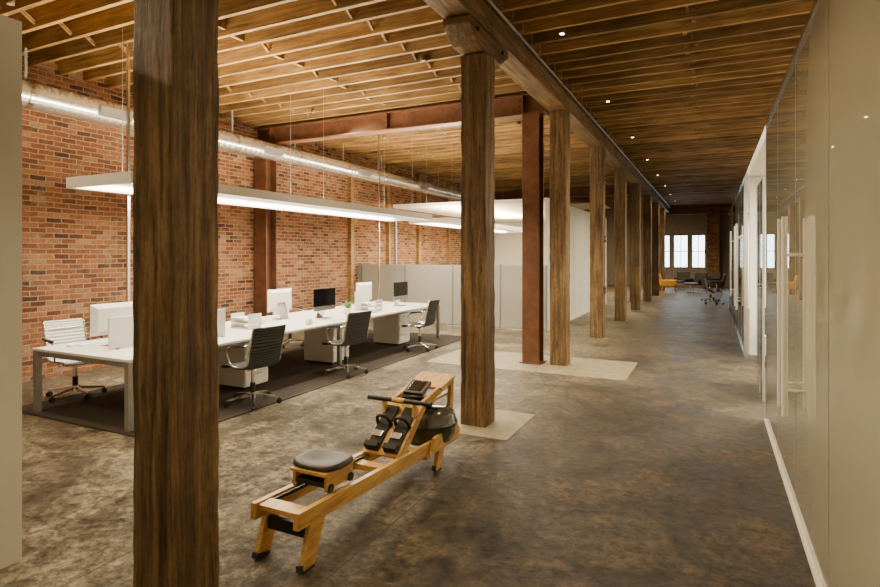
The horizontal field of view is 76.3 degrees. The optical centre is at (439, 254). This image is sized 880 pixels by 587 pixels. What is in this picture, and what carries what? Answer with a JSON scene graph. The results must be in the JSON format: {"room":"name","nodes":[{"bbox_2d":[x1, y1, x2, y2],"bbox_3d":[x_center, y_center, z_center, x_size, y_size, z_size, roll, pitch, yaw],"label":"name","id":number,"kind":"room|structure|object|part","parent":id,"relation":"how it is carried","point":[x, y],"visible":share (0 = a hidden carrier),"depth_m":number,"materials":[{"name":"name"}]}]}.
{"room":"open-plan office","nodes":[
{"label":"open-plan office","id":0,"kind":"room"},
{"bbox_2d":[0,15,21,568],"bbox_3d":[-3.379,0.200,1.191,0.200,3.000,4.390,0,0,26],"label":"wall partition","id":1,"kind":"structure","parent":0,"point":[10,29],"depth_m":3.07,"materials":[{"name":"paint"}]},
{"bbox_2d":[22,52,460,381],"bbox_3d":[-0.960,-0.615,17.364,0.300,4.630,36.200,0,0,26],"label":"wall","id":2,"kind":"structure","parent":0,"point":[74,240],"depth_m":8.65,"materials":[{"name":"red brick"}]},
{"bbox_2d":[348,154,353,303],"bbox_3d":[-2.257,-0.425,14.237,0.100,4.250,0.140,0,0,26],"label":"stud","id":3,"kind":"object","parent":2,"relation":"attached to","point":[350,156],"visible":0.56,"depth_m":14.18,"materials":[{"name":"brown wood"}]},
{"bbox_2d":[386,165,391,263],"bbox_3d":[-1.448,-0.425,15.901,0.100,4.250,0.140,0,0,26],"label":"stud","id":4,"kind":"object","parent":2,"relation":"attached to","point":[388,167],"visible":0.56,"depth_m":15.85,"materials":[{"name":"brown wood"}]},
{"bbox_2d":[416,173,420,264],"bbox_3d":[-0.662,-0.425,17.520,0.100,4.250,0.140,0,0,26],"label":"stud","id":5,"kind":"object","parent":2,"relation":"attached to","point":[418,175],"visible":0.56,"depth_m":17.46,"materials":[{"name":"brown wood"}]},
{"bbox_2d":[0,0,813,210],"bbox_3d":[5.626,-2.690,14.215,14.300,0.280,35.404,0,0,26],"label":"ceiling","id":6,"kind":"structure","parent":0,"point":[696,84],"depth_m":7.77,"materials":[{"name":"brown wood"}]},
{"bbox_2d":[5,0,14,5],"bbox_3d":[-4.359,-2.574,5.675,0.080,0.072,0.080,0,0,26],"label":"ceiling spotlight","id":7,"kind":"object","parent":6,"relation":"attached to","point":[7,2],"visible":1,"depth_m":5.66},
{"bbox_2d":[66,28,132,194],"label":"pendant light","id":8,"kind":"object","parent":6,"relation":"hanging from","point":[120,182],"depth_m":5.91,"materials":[{"name":"white metal"}]},
{"bbox_2d":[22,48,460,200],"bbox_3d":[-3.541,-2.176,10.085,0.372,0.747,20.050,0,0,26],"label":"air duct","id":9,"kind":"object","parent":6,"relation":"hanging from","point":[35,96],"visible":0.75,"depth_m":9.86,"materials":[{"name":"metal"}]},
{"bbox_2d":[218,89,431,220],"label":"pendant light","id":10,"kind":"object","parent":6,"relation":"hanging from","point":[227,194],"depth_m":8.62,"materials":[{"name":"white metal"}]},
{"bbox_2d":[420,55,425,61],"bbox_3d":[-0.218,-2.574,7.332,0.080,0.072,0.080,0,0,26],"label":"ceiling spotlight","id":11,"kind":"object","parent":6,"relation":"attached to","point":[422,57],"depth_m":7.31,"materials":[{"name":"white metal"}]},
{"bbox_2d":[409,217,460,228],"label":"pendant light","id":12,"kind":"object","parent":6,"relation":"hanging from","point":[449,222],"depth_m":12.72,"materials":[{"name":"white laminate"}]},
{"bbox_2d":[559,28,565,34],"bbox_3d":[1.402,-2.574,6.434,0.080,0.072,0.080,0,0,26],"label":"ceiling spotlight","id":13,"kind":"object","parent":6,"relation":"attached to","point":[562,31],"visible":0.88,"depth_m":6.40,"materials":[{"name":"beige"}]},
{"bbox_2d":[570,197,610,209],"bbox_3d":[6.862,-2.390,25.572,1.300,0.360,3.100,0,0,26],"label":"panel light","id":14,"kind":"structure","parent":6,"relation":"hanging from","point":[583,205],"depth_m":25.00,"materials":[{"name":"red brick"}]},
{"bbox_2d":[0,285,815,586],"bbox_3d":[5.606,1.800,14.175,14.900,0.200,36.200,0,0,26],"label":"floor","id":15,"kind":"structure","parent":0,"point":[668,474],"depth_m":4.17,"materials":[{"name":"concrete"}]},
{"bbox_2d":[133,0,219,586],"bbox_3d":[-1.167,-0.150,2.485,0.257,3.700,0.258,0,0,26],"label":"column","id":16,"kind":"structure","parent":15,"relation":"on","point":[176,99],"depth_m":2.39,"materials":[{"name":"brown wood"}]},
{"bbox_2d":[22,330,460,436],"bbox_3d":[-2.059,1.694,8.865,2.450,0.012,7.250,0,0,26],"label":"rug","id":17,"kind":"object","parent":15,"relation":"on","point":[292,376],"visible":0.5,"depth_m":7.19,"materials":[{"name":"carpet"}]},
{"bbox_2d":[42,317,106,402],"bbox_3d":[-4.359,1.237,6.697,0.658,0.903,0.649,0,0,32],"label":"office chair","id":18,"kind":"object","parent":17,"relation":"on","point":[55,332],"visible":0.72,"depth_m":6.73,"materials":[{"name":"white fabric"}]},
{"bbox_2d":[33,301,439,431],"bbox_3d":[-2.184,1.344,8.732,1.580,0.688,6.800,0,0,26],"label":"office desk","id":19,"kind":"object","parent":17,"relation":"on","point":[97,354],"visible":0.6,"depth_m":6.19,"materials":[{"name":"white laminate"}]},
{"bbox_2d":[66,301,132,347],"bbox_3d":[-3.732,0.765,6.243,0.490,0.470,0.570,0,0,26],"label":"desktop computer","id":20,"kind":"object","parent":19,"relation":"on","point":[99,314],"visible":0.5,"depth_m":6.08,"materials":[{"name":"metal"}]},
{"bbox_2d":[108,315,132,349],"bbox_3d":[-3.358,0.830,6.133,0.100,0.340,0.560,0,0,26],"label":"divider","id":21,"kind":"object","parent":19,"relation":"on","point":[120,329],"visible":0.45,"depth_m":5.99,"materials":[{"name":"white laminate"}]},
{"bbox_2d":[126,43,129,301],"bbox_3d":[-3.763,-0.785,6.764,0.080,3.570,0.080,0,0,26],"label":"pole","id":22,"kind":"object","parent":19,"relation":"on","point":[127,44],"visible":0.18,"depth_m":6.76,"materials":[{"name":"metal"}]},
{"bbox_2d":[217,309,224,336],"bbox_3d":[-2.738,0.830,6.722,0.100,0.340,0.400,0,0,26],"label":"divider","id":23,"kind":"object","parent":19,"relation":"on","point":[221,312],"visible":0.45,"depth_m":6.84,"materials":[{"name":"white laminate"}]},
{"bbox_2d":[231,312,260,329],"bbox_3d":[-2.660,0.900,7.684,0.320,0.200,0.240,0,0,26],"label":"paper tray","id":24,"kind":"object","parent":19,"relation":"on","point":[237,319],"visible":0.98,"depth_m":7.66,"materials":[{"name":"white plastic"}]},
{"bbox_2d":[248,288,291,319],"bbox_3d":[-2.621,0.765,8.760,0.490,0.470,0.570,0,0,26],"label":"desktop computer","id":25,"kind":"object","parent":19,"relation":"on","point":[280,300],"visible":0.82,"depth_m":8.67,"materials":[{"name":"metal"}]},
{"bbox_2d":[306,318,312,324],"bbox_3d":[-1.871,0.953,8.030,0.104,0.095,0.084,0,0,-7],"label":"coffee mug","id":26,"kind":"object","parent":19,"relation":"on","point":[309,321],"visible":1,"depth_m":8.00,"materials":[{"name":"white ceramic"}]},
{"bbox_2d":[313,288,346,320],"bbox_3d":[-1.695,0.765,8.789,0.490,0.470,0.570,0,0,26],"label":"desktop computer","id":27,"kind":"object","parent":19,"relation":"on","point":[323,299],"visible":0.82,"depth_m":8.80,"materials":[{"name":"metal"}]},
{"bbox_2d":[342,300,353,313],"bbox_3d":[-1.553,0.881,9.501,0.199,0.237,0.209,0,0,-24],"label":"potted plant","id":28,"kind":"object","parent":19,"relation":"on","point":[348,308],"visible":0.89,"depth_m":9.45,"materials":[{"name":"green plant"}]},
{"bbox_2d":[340,282,371,306],"bbox_3d":[-1.594,0.765,10.874,0.490,0.470,0.570,0,0,26],"label":"desktop computer","id":29,"kind":"object","parent":19,"relation":"on","point":[363,286],"visible":0.44,"depth_m":10.85,"materials":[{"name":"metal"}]},
{"bbox_2d":[354,290,367,310],"bbox_3d":[-1.442,0.830,10.261,0.100,0.340,0.400,0,0,26],"label":"divider","id":30,"kind":"object","parent":19,"relation":"on","point":[359,295],"visible":0.68,"depth_m":10.19,"materials":[{"name":"white laminate"}]},
{"bbox_2d":[360,299,381,310],"bbox_3d":[-1.234,0.900,10.049,0.320,0.200,0.240,0,0,26],"label":"paper tray","id":31,"kind":"object","parent":19,"relation":"on","point":[364,306],"visible":0.88,"depth_m":10.03,"materials":[{"name":"white plastic"}]},
{"bbox_2d":[378,134,379,299],"bbox_3d":[-1.290,-0.785,11.855,0.080,3.570,0.080,0,0,26],"label":"pole","id":32,"kind":"object","parent":19,"relation":"on","point":[378,134],"visible":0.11,"depth_m":11.85,"materials":[{"name":"metal"}]},
{"bbox_2d":[393,281,423,307],"bbox_3d":[-0.647,0.765,10.948,0.490,0.470,0.570,0,0,26],"label":"desktop computer","id":33,"kind":"object","parent":19,"relation":"on","point":[400,289],"visible":1,"depth_m":10.97,"materials":[{"name":"metal"}]},
{"bbox_2d":[218,341,267,389],"bbox_3d":[-2.577,1.394,7.255,0.585,0.588,0.400,0,0,26],"label":"drawer pedestal","id":34,"kind":"object","parent":17,"relation":"on","point":[227,376],"visible":0.5,"depth_m":7.06,"materials":[{"name":"white laminate"}]},
{"bbox_2d":[221,324,285,409],"bbox_3d":[-2.133,1.237,6.373,0.658,0.903,0.649,0,0,33],"label":"office chair","id":35,"kind":"object","parent":17,"relation":"on","point":[265,346],"visible":1,"depth_m":6.24,"materials":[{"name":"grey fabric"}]},
{"bbox_2d":[304,324,348,364],"bbox_3d":[-1.790,1.394,8.874,0.585,0.588,0.400,0,0,26],"label":"drawer pedestal","id":36,"kind":"object","parent":17,"relation":"on","point":[314,350],"visible":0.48,"depth_m":8.70,"materials":[{"name":"white laminate"}]},
{"bbox_2d":[321,310,371,377],"bbox_3d":[-1.347,1.237,7.992,0.658,0.903,0.649,0,0,37],"label":"office chair","id":37,"kind":"object","parent":17,"relation":"on","point":[356,327],"visible":1,"depth_m":7.84,"materials":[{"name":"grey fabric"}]},
{"bbox_2d":[373,312,409,345],"bbox_3d":[-0.916,1.394,10.673,0.585,0.588,0.400,0,0,26],"label":"drawer pedestal","id":38,"kind":"object","parent":17,"relation":"on","point":[386,329],"visible":0.81,"depth_m":10.50,"materials":[{"name":"white laminate"}]},
{"bbox_2d":[401,299,439,351],"bbox_3d":[-0.364,1.237,10.015,0.658,0.903,0.648,0,0,23],"label":"office chair","id":39,"kind":"object","parent":17,"relation":"on","point":[431,311],"visible":1,"depth_m":9.90,"materials":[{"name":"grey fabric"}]},
{"bbox_2d":[254,157,276,316],"bbox_3d":[-3.520,-0.255,11.293,0.400,3.910,0.380,0,0,26],"label":"steel column","id":40,"kind":"structure","parent":15,"relation":"on","point":[265,171],"depth_m":11.20,"materials":[{"name":"brown metal"}]},
{"bbox_2d":[272,306,303,348],"bbox_3d":[-2.801,1.249,10.476,0.658,0.903,0.649,0,0,26],"label":"office chair","id":41,"kind":"object","parent":15,"relation":"on","point":[289,340],"visible":0.27,"depth_m":10.45,"materials":[{"name":"silver metal"}]},
{"bbox_2d":[250,371,459,572],"bbox_3d":[-0.449,1.372,3.951,0.540,0.701,2.060,0,0,26],"label":"rowing machine","id":42,"kind":"object","parent":15,"relation":"on","point":[413,416],"visible":0.99,"depth_m":3.71,"materials":[{"name":"brown wood"}]},
{"bbox_2d":[446,181,450,264],"bbox_3d":[0.299,-0.425,19.499,0.100,4.250,0.140,0,0,26],"label":"stud","id":43,"kind":"object","parent":15,"relation":"on","point":[448,184],"visible":0.56,"depth_m":19.45,"materials":[{"name":"brown wood"}]},
{"bbox_2d":[358,263,546,331],"bbox_3d":[0.122,0.960,13.515,5.010,1.480,0.060,0,0,26],"label":"privacy screen","id":44,"kind":"object","parent":15,"relation":"on","point":[426,283],"visible":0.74,"depth_m":13.51,"materials":[{"name":"grey metal"}]},
{"bbox_2d":[454,405,534,440],"bbox_3d":[0.424,1.698,5.725,0.860,0.004,0.930,0,0,26],"label":"concrete pad","id":45,"kind":"object","parent":15,"relation":"on","point":[506,424],"visible":0.5,"depth_m":5.54,"materials":[{"name":"beige concrete"}]},
{"bbox_2d":[460,52,494,427],"bbox_3d":[0.384,-0.150,5.678,0.278,3.700,0.278,0,0,26],"label":"column","id":46,"kind":"structure","parent":45,"relation":"on","point":[477,102],"depth_m":5.56,"materials":[{"name":"brown wood"}]},
{"bbox_2d":[443,14,507,65],"bbox_3d":[0.393,-2.112,5.673,0.290,0.204,1.100,0,0,26],"label":"corbel","id":47,"kind":"object","parent":46,"relation":"on","point":[464,33],"depth_m":5.35,"materials":[{"name":"brown wood"}]},
{"bbox_2d":[423,0,670,213],"bbox_3d":[4.721,-2.385,14.605,0.306,0.330,35.592,0,0,26],"label":"timber beam","id":48,"kind":"object","parent":47,"relation":"on","point":[521,65],"visible":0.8,"depth_m":7.29,"materials":[{"name":"brown wood"}]},
{"bbox_2d":[487,0,670,208],"bbox_3d":[4.887,-2.460,14.524,0.060,0.060,35.600,0,0,26],"label":"conduit","id":49,"kind":"object","parent":48,"relation":"attached to","point":[517,34],"visible":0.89,"depth_m":7.63,"materials":[{"name":"grey metal"}]},
{"bbox_2d":[604,174,605,293],"bbox_3d":[3.412,-0.430,11.556,0.030,2.460,0.190,0,0,26],"label":"steel plate","id":50,"kind":"object","parent":48,"relation":"attached to","point":[604,174],"visible":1,"depth_m":11.50,"materials":[{"name":"black metal"}]},
{"bbox_2d":[426,349,636,380],"bbox_3d":[1.441,1.698,8.861,3.050,0.004,1.400,0,0,26],"label":"concrete pad","id":51,"kind":"object","parent":15,"relation":"on","point":[581,367],"visible":0.79,"depth_m":8.52,"materials":[{"name":"beige concrete"}]},
{"bbox_2d":[519,113,546,364],"bbox_3d":[1.472,-0.255,8.868,0.350,3.910,0.350,0,0,26],"label":"steel column","id":52,"kind":"structure","parent":51,"relation":"on","point":[532,124],"depth_m":8.77,"materials":[{"name":"brown metal"}]},
{"bbox_2d":[254,93,549,144],"bbox_3d":[-1.001,-2.375,10.069,6.000,0.330,0.240,0,0,26],"label":"steel beam","id":53,"kind":"structure","parent":52,"relation":"on","point":[511,107],"depth_m":9.96,"materials":[{"name":"brown metal"}]},
{"bbox_2d":[494,220,606,303],"bbox_3d":[3.853,0.250,20.407,4.300,2.900,0.080,0,0,26],"label":"wall meeting room end","id":54,"kind":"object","parent":15,"relation":"on","point":[508,246],"depth_m":20.95,"materials":[{"name":"white paint"}]},
{"bbox_2d":[549,110,569,365],"bbox_3d":[1.868,-0.260,8.721,0.267,3.920,0.268,0,0,26],"label":"column","id":55,"kind":"structure","parent":15,"relation":"on","point":[559,155],"depth_m":8.61,"materials":[{"name":"brown wood"}]},
{"bbox_2d":[590,146,605,337],"bbox_3d":[3.272,-0.260,11.623,0.278,3.920,0.277,0,0,26],"label":"column","id":56,"kind":"structure","parent":15,"relation":"on","point":[597,307],"depth_m":11.50,"materials":[{"name":"brown wood"}]},
{"bbox_2d":[614,169,626,320],"bbox_3d":[4.692,-0.260,14.547,0.278,3.920,0.278,0,0,26],"label":"column","id":57,"kind":"structure","parent":15,"relation":"on","point":[620,175],"depth_m":14.43,"materials":[{"name":"brown wood"}]},
{"bbox_2d":[628,194,630,301],"bbox_3d":[7.056,-0.255,20.364,0.350,3.910,0.350,0,0,26],"label":"steel column","id":58,"kind":"structure","parent":15,"relation":"on","point":[630,194],"depth_m":20.29,"materials":[{"name":"brown metal"}]},
{"bbox_2d":[494,185,641,199],"bbox_3d":[4.582,-2.375,21.565,6.000,0.330,0.240,0,0,26],"label":"steel beam","id":59,"kind":"structure","parent":58,"relation":"on","point":[609,190],"depth_m":21.31,"materials":[{"name":"brown metal"}]},
{"bbox_2d":[631,183,640,309],"bbox_3d":[6.090,-0.260,17.425,0.278,3.920,0.277,0,0,26],"label":"column","id":60,"kind":"structure","parent":15,"relation":"on","point":[635,187],"depth_m":17.30,"materials":[{"name":"brown wood"}]},
{"bbox_2d":[643,194,651,301],"bbox_3d":[7.619,-0.260,20.574,0.278,3.920,0.277,0,0,26],"label":"column","id":61,"kind":"structure","parent":15,"relation":"on","point":[647,198],"depth_m":20.46,"materials":[{"name":"brown wood"}]},
{"bbox_2d":[652,202,658,295],"bbox_3d":[9.061,-0.260,23.542,0.278,3.920,0.277,0,0,26],"label":"column","id":62,"kind":"structure","parent":15,"relation":"on","point":[655,205],"depth_m":23.42,"materials":[{"name":"brown wood"}]},
{"bbox_2d":[659,208,664,290],"bbox_3d":[10.503,-0.260,26.510,0.278,3.920,0.278,0,0,26],"label":"column","id":63,"kind":"structure","parent":15,"relation":"on","point":[661,210],"depth_m":26.38,"materials":[{"name":"brown wood"}]},
{"bbox_2d":[659,274,676,292],"bbox_3d":[10.246,1.274,25.262,0.781,0.857,0.800,0,0,26],"label":"lounge chair","id":64,"kind":"object","parent":15,"relation":"on","point":[663,282],"visible":0.94,"depth_m":24.92,"materials":[{"name":"yellow fabric"}]},
{"bbox_2d":[674,272,691,287],"bbox_3d":[12.231,1.274,28.157,0.800,0.857,0.781,0,0,26],"label":"lounge chair","id":65,"kind":"object","parent":15,"relation":"on","point":[681,276],"visible":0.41,"depth_m":28.36,"materials":[{"name":"grey fabric"}]},
{"bbox_2d":[684,273,706,291],"bbox_3d":[11.972,1.274,26.155,0.782,0.857,0.800,0,0,-28],"label":"lounge chair","id":66,"kind":"object","parent":15,"relation":"on","point":[696,279],"visible":0.73,"depth_m":26.26,"materials":[{"name":"grey fabric"}]},
{"bbox_2d":[700,277,719,300],"bbox_3d":[10.007,1.249,20.710,0.658,0.903,0.649,0,0,3],"label":"office chair","id":67,"kind":"object","parent":15,"relation":"on","point":[701,278],"visible":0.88,"depth_m":20.66,"materials":[{"name":"grey fabric"}]},
{"bbox_2d":[699,272,721,289],"bbox_3d":[13.174,1.274,27.221,0.782,0.857,0.800,0,0,-10],"label":"lounge chair","id":68,"kind":"object","parent":15,"relation":"on","point":[715,275],"visible":0.37,"depth_m":27.11,"materials":[{"name":"grey fabric"}]},
{"bbox_2d":[707,206,718,287],"bbox_3d":[14.353,-0.425,29.436,0.600,4.250,0.498,0,0,26],"label":"brick pier","id":69,"kind":"object","parent":15,"relation":"on","point":[712,219],"visible":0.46,"depth_m":29.22,"materials":[{"name":"brown brick"}]},
{"bbox_2d":[704,278,723,304],"bbox_3d":[9.441,1.249,19.316,0.658,0.903,0.649,0,0,26],"label":"office chair","id":70,"kind":"object","parent":15,"relation":"on","point":[706,284],"visible":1,"depth_m":19.25,"materials":[{"name":"grey fabric"}]},
{"bbox_2d":[707,274,726,294],"bbox_3d":[12.037,1.274,24.392,0.781,0.857,0.800,0,0,26],"label":"lounge chair","id":71,"kind":"object","parent":15,"relation":"on","point":[720,283],"visible":0.69,"depth_m":24.01,"materials":[{"name":"grey fabric"}]},
{"bbox_2d":[728,306,743,354],"bbox_3d":[7.274,1.685,13.809,0.060,0.030,9.800,0,0,26],"label":"baseboard","id":72,"kind":"structure","parent":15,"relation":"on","point":[728,306],"depth_m":11.84,"materials":[{"name":"paint"}]},
{"bbox_2d":[729,209,731,313],"bbox_3d":[8.764,0.185,16.883,0.014,2.970,2.970,0,0,26],"label":"glass panel","id":73,"kind":"object","parent":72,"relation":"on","point":[730,214],"visible":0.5,"depth_m":16.83,"materials":[{"name":"clear glass"}]},
{"bbox_2d":[730,200,735,325],"bbox_3d":[7.475,0.185,14.229,0.200,2.970,2.870,0,0,26],"label":"glass panel","id":74,"kind":"object","parent":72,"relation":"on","point":[734,205],"depth_m":14.48,"materials":[{"name":"clear glass"}]},
{"bbox_3d":[7.447,0.225,14.170,0.200,1.650,0.035,0,0,26],"label":"door handle","id":75,"kind":"part","parent":74,"relation":"part of","materials":[{"name":"silver metal"}]},
{"bbox_2d":[736,195,737,331],"bbox_3d":[6.557,0.185,12.340,0.014,2.970,1.270,0,0,26],"label":"glass panel","id":76,"kind":"object","parent":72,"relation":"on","point":[737,195],"visible":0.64,"depth_m":12.21,"materials":[{"name":"clear glass"}]},
{"bbox_2d":[734,188,740,340],"bbox_3d":[5.990,0.185,11.171,0.200,2.970,1.270,0,0,26],"label":"glass panel","id":77,"kind":"object","parent":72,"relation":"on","point":[740,188],"depth_m":10.92,"materials":[{"name":"clear glass"}]},
{"bbox_3d":[6.180,0.225,11.562,0.200,1.650,0.035,0,0,26],"label":"door handle","id":78,"kind":"part","parent":77,"relation":"part of","materials":[{"name":"silver metal"}]},
{"bbox_3d":[5.787,0.225,10.752,0.200,1.650,0.035,0,0,26],"label":"door handle","id":79,"kind":"part","parent":77,"relation":"part of","materials":[{"name":"silver metal"}]},
{"bbox_2d":[738,193,738,334],"bbox_3d":[6.274,0.185,11.755,0.028,2.970,0.030,0,0,26],"label":"trim","id":80,"kind":"structure","parent":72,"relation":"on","point":[738,193],"depth_m":11.74,"materials":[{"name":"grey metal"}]},
{"bbox_2d":[741,181,743,349],"bbox_3d":[5.415,0.185,9.988,0.014,2.970,1.300,0,0,26],"label":"glass panel","id":81,"kind":"object","parent":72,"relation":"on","point":[742,186],"visible":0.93,"depth_m":10.21,"materials":[{"name":"clear glass"}]},
{"bbox_2d":[744,177,747,356],"bbox_3d":[5.125,0.200,9.384,0.060,3.000,0.040,0,0,26],"label":"trim","id":82,"kind":"structure","parent":15,"relation":"on","point":[745,178],"depth_m":9.37,"materials":[{"name":"metal"}]},
{"bbox_2d":[757,176,764,401],"bbox_3d":[3.972,0.390,6.948,0.025,2.620,1.030,0,0,26],"label":"door","id":83,"kind":"structure","parent":15,"relation":"on","point":[761,186],"depth_m":6.67,"materials":[{"name":"clear glass"}]},
{"bbox_2d":[765,307,765,366],"bbox_3d":[5.138,1.249,8.285,0.648,0.903,0.658,0,0,-3],"label":"office chair","id":84,"kind":"object","parent":15,"relation":"on","point":[765,307],"visible":0.02,"depth_m":8.50,"materials":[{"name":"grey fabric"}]},
{"bbox_2d":[764,418,821,586],"bbox_3d":[1.333,1.685,1.576,0.060,0.030,9.200,0,0,26],"label":"baseboard","id":85,"kind":"structure","parent":15,"relation":"on","point":[817,581],"depth_m":3.58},
{"bbox_3d":[2.099,0.185,3.158,0.024,2.970,5.715,0,0,26],"label":"trim","id":86,"kind":"structure","parent":85,"relation":"on","visible":0},
{"bbox_2d":[766,102,777,451],"bbox_3d":[3.104,0.185,5.229,0.014,2.970,1.080,0,0,26],"label":"glass panel","id":87,"kind":"object","parent":86,"relation":"attached to","point":[772,127],"visible":0.79,"depth_m":5.15,"materials":[{"name":"clear glass"}]},
{"bbox_2d":[777,60,795,504],"bbox_3d":[2.619,0.185,4.231,0.200,2.970,1.100,0,0,26],"label":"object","id":88,"kind":"structure","parent":86,"relation":"attached to","point":[786,101],"depth_m":3.97,"materials":[{"name":"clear glass"}]},
{"bbox_3d":[2.431,0.400,3.844,0.200,1.300,0.035,0,0,26],"label":"door handle","id":89,"kind":"part","parent":88,"relation":"part of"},
{"bbox_2d":[781,0,828,586],"bbox_3d":[2.117,0.185,3.196,0.200,2.970,1.160,0,0,26],"label":"door","id":90,"kind":"structure","parent":86,"relation":"attached to","point":[812,59],"depth_m":3.10,"materials":[{"name":"clear glass"}]},
{"bbox_3d":[2.318,0.400,3.610,0.200,1.300,0.035,0,0,26],"label":"door handle","id":91,"kind":"part","parent":90,"relation":"part of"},
{"bbox_2d":[829,0,879,586],"bbox_3d":[1.618,0.185,2.171,0.014,2.970,1.080,0,0,26],"label":"glass panel","id":92,"kind":"object","parent":86,"relation":"attached to","point":[854,25],"visible":1,"depth_m":2.20,"materials":[{"name":"clear glass"}]},
{"bbox_2d":[393,198,606,264],"bbox_3d":[2.306,0.210,16.879,4.000,2.980,7.780,0,0,26],"label":"ceiling","id":93,"kind":"structure","parent":0,"point":[505,209],"depth_m":14.45,"materials":[{"name":"white paint"}]},
{"bbox_2d":[495,218,521,232],"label":"pendant light","id":94,"kind":"object","parent":93,"relation":"hanging from","point":[499,228],"depth_m":16.67,"materials":[{"name":"white metal"}]},
{"bbox_2d":[545,201,605,330],"bbox_3d":[4.061,0.250,15.982,0.060,2.900,7.700,0,0,26],"label":"wall","id":95,"kind":"structure","parent":0,"point":[579,221],"depth_m":15.28,"materials":[{"name":"white paint"}]},
{"bbox_2d":[587,206,748,286],"bbox_3d":[13.449,-0.615,30.321,14.300,4.630,0.300,0,0,26],"label":"wall","id":96,"kind":"structure","parent":0,"point":[685,224],"depth_m":30.36,"materials":[{"name":"brick"}]},
{"bbox_2d":[665,235,669,267],"bbox_3d":[12.296,-0.200,30.809,0.700,1.800,0.070,0,0,26],"label":"window","id":97,"kind":"structure","parent":96,"relation":"in","point":[665,235],"depth_m":30.64,"materials":[{"name":"white plastic"}]},
{"bbox_2d":[673,235,687,267],"bbox_3d":[13.083,-0.200,30.427,0.750,1.800,0.070,0,0,26],"label":"window","id":98,"kind":"structure","parent":96,"relation":"in","point":[680,251],"depth_m":30.40,"materials":[{"name":"white plastic"}]},
{"bbox_2d":[691,234,705,267],"bbox_3d":[13.870,-0.200,30.044,0.700,1.800,0.070,0,0,26],"label":"window","id":99,"kind":"structure","parent":96,"relation":"in","point":[698,251],"depth_m":30.01,"materials":[{"name":"white plastic"}]},
{"bbox_2d":[748,214,748,307],"bbox_3d":[10.995,0.200,17.394,3.420,3.000,0.100,0,0,26],"label":"wall","id":100,"kind":"structure","parent":0,"point":[748,214],"depth_m":17.89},
{"bbox_2d":[748,138,765,212],"bbox_3d":[6.006,-1.380,7.033,3.580,0.080,23.100,0,0,26],"label":"wall","id":101,"kind":"structure","parent":0,"point":[758,170],"depth_m":8.57,"materials":[{"name":"white paint"}]},
{"bbox_2d":[749,178,765,355],"bbox_3d":[6.848,0.200,8.858,3.420,3.000,0.120,0,0,26],"label":"wall","id":102,"kind":"structure","parent":0,"point":[753,183],"depth_m":9.53,"materials":[{"name":"white paint"}]},
{"bbox_3d":[12.238,-0.615,11.120,0.300,4.630,35.900,0,0,26],"label":"wall","id":103,"kind":"structure","parent":0,"visible":0},
{"bbox_2d":[671,206,731,214],"bbox_3d":[15.607,-2.265,27.439,7.900,0.330,0.240,0,0,26],"label":"steel beam","id":104,"kind":"structure","parent":103,"relation":"attached to","point":[723,209],"depth_m":28.51,"materials":[{"name":"brown metal"}]},
{"bbox_3d":[0.085,0.185,-0.986,0.014,2.970,3.500,0,0,26],"label":"glass wall","id":105,"kind":"structure","parent":0,"visible":0},
{"bbox_2d":[729,0,820,213],"bbox_3d":[4.369,-1.320,7.828,0.050,0.040,23.100,0,0,26],"label":"trim","id":106,"kind":"structure","parent":105,"relation":"attached to","point":[816,3],"depth_m":4.35,"materials":[{"name":"metal"}]}
]}

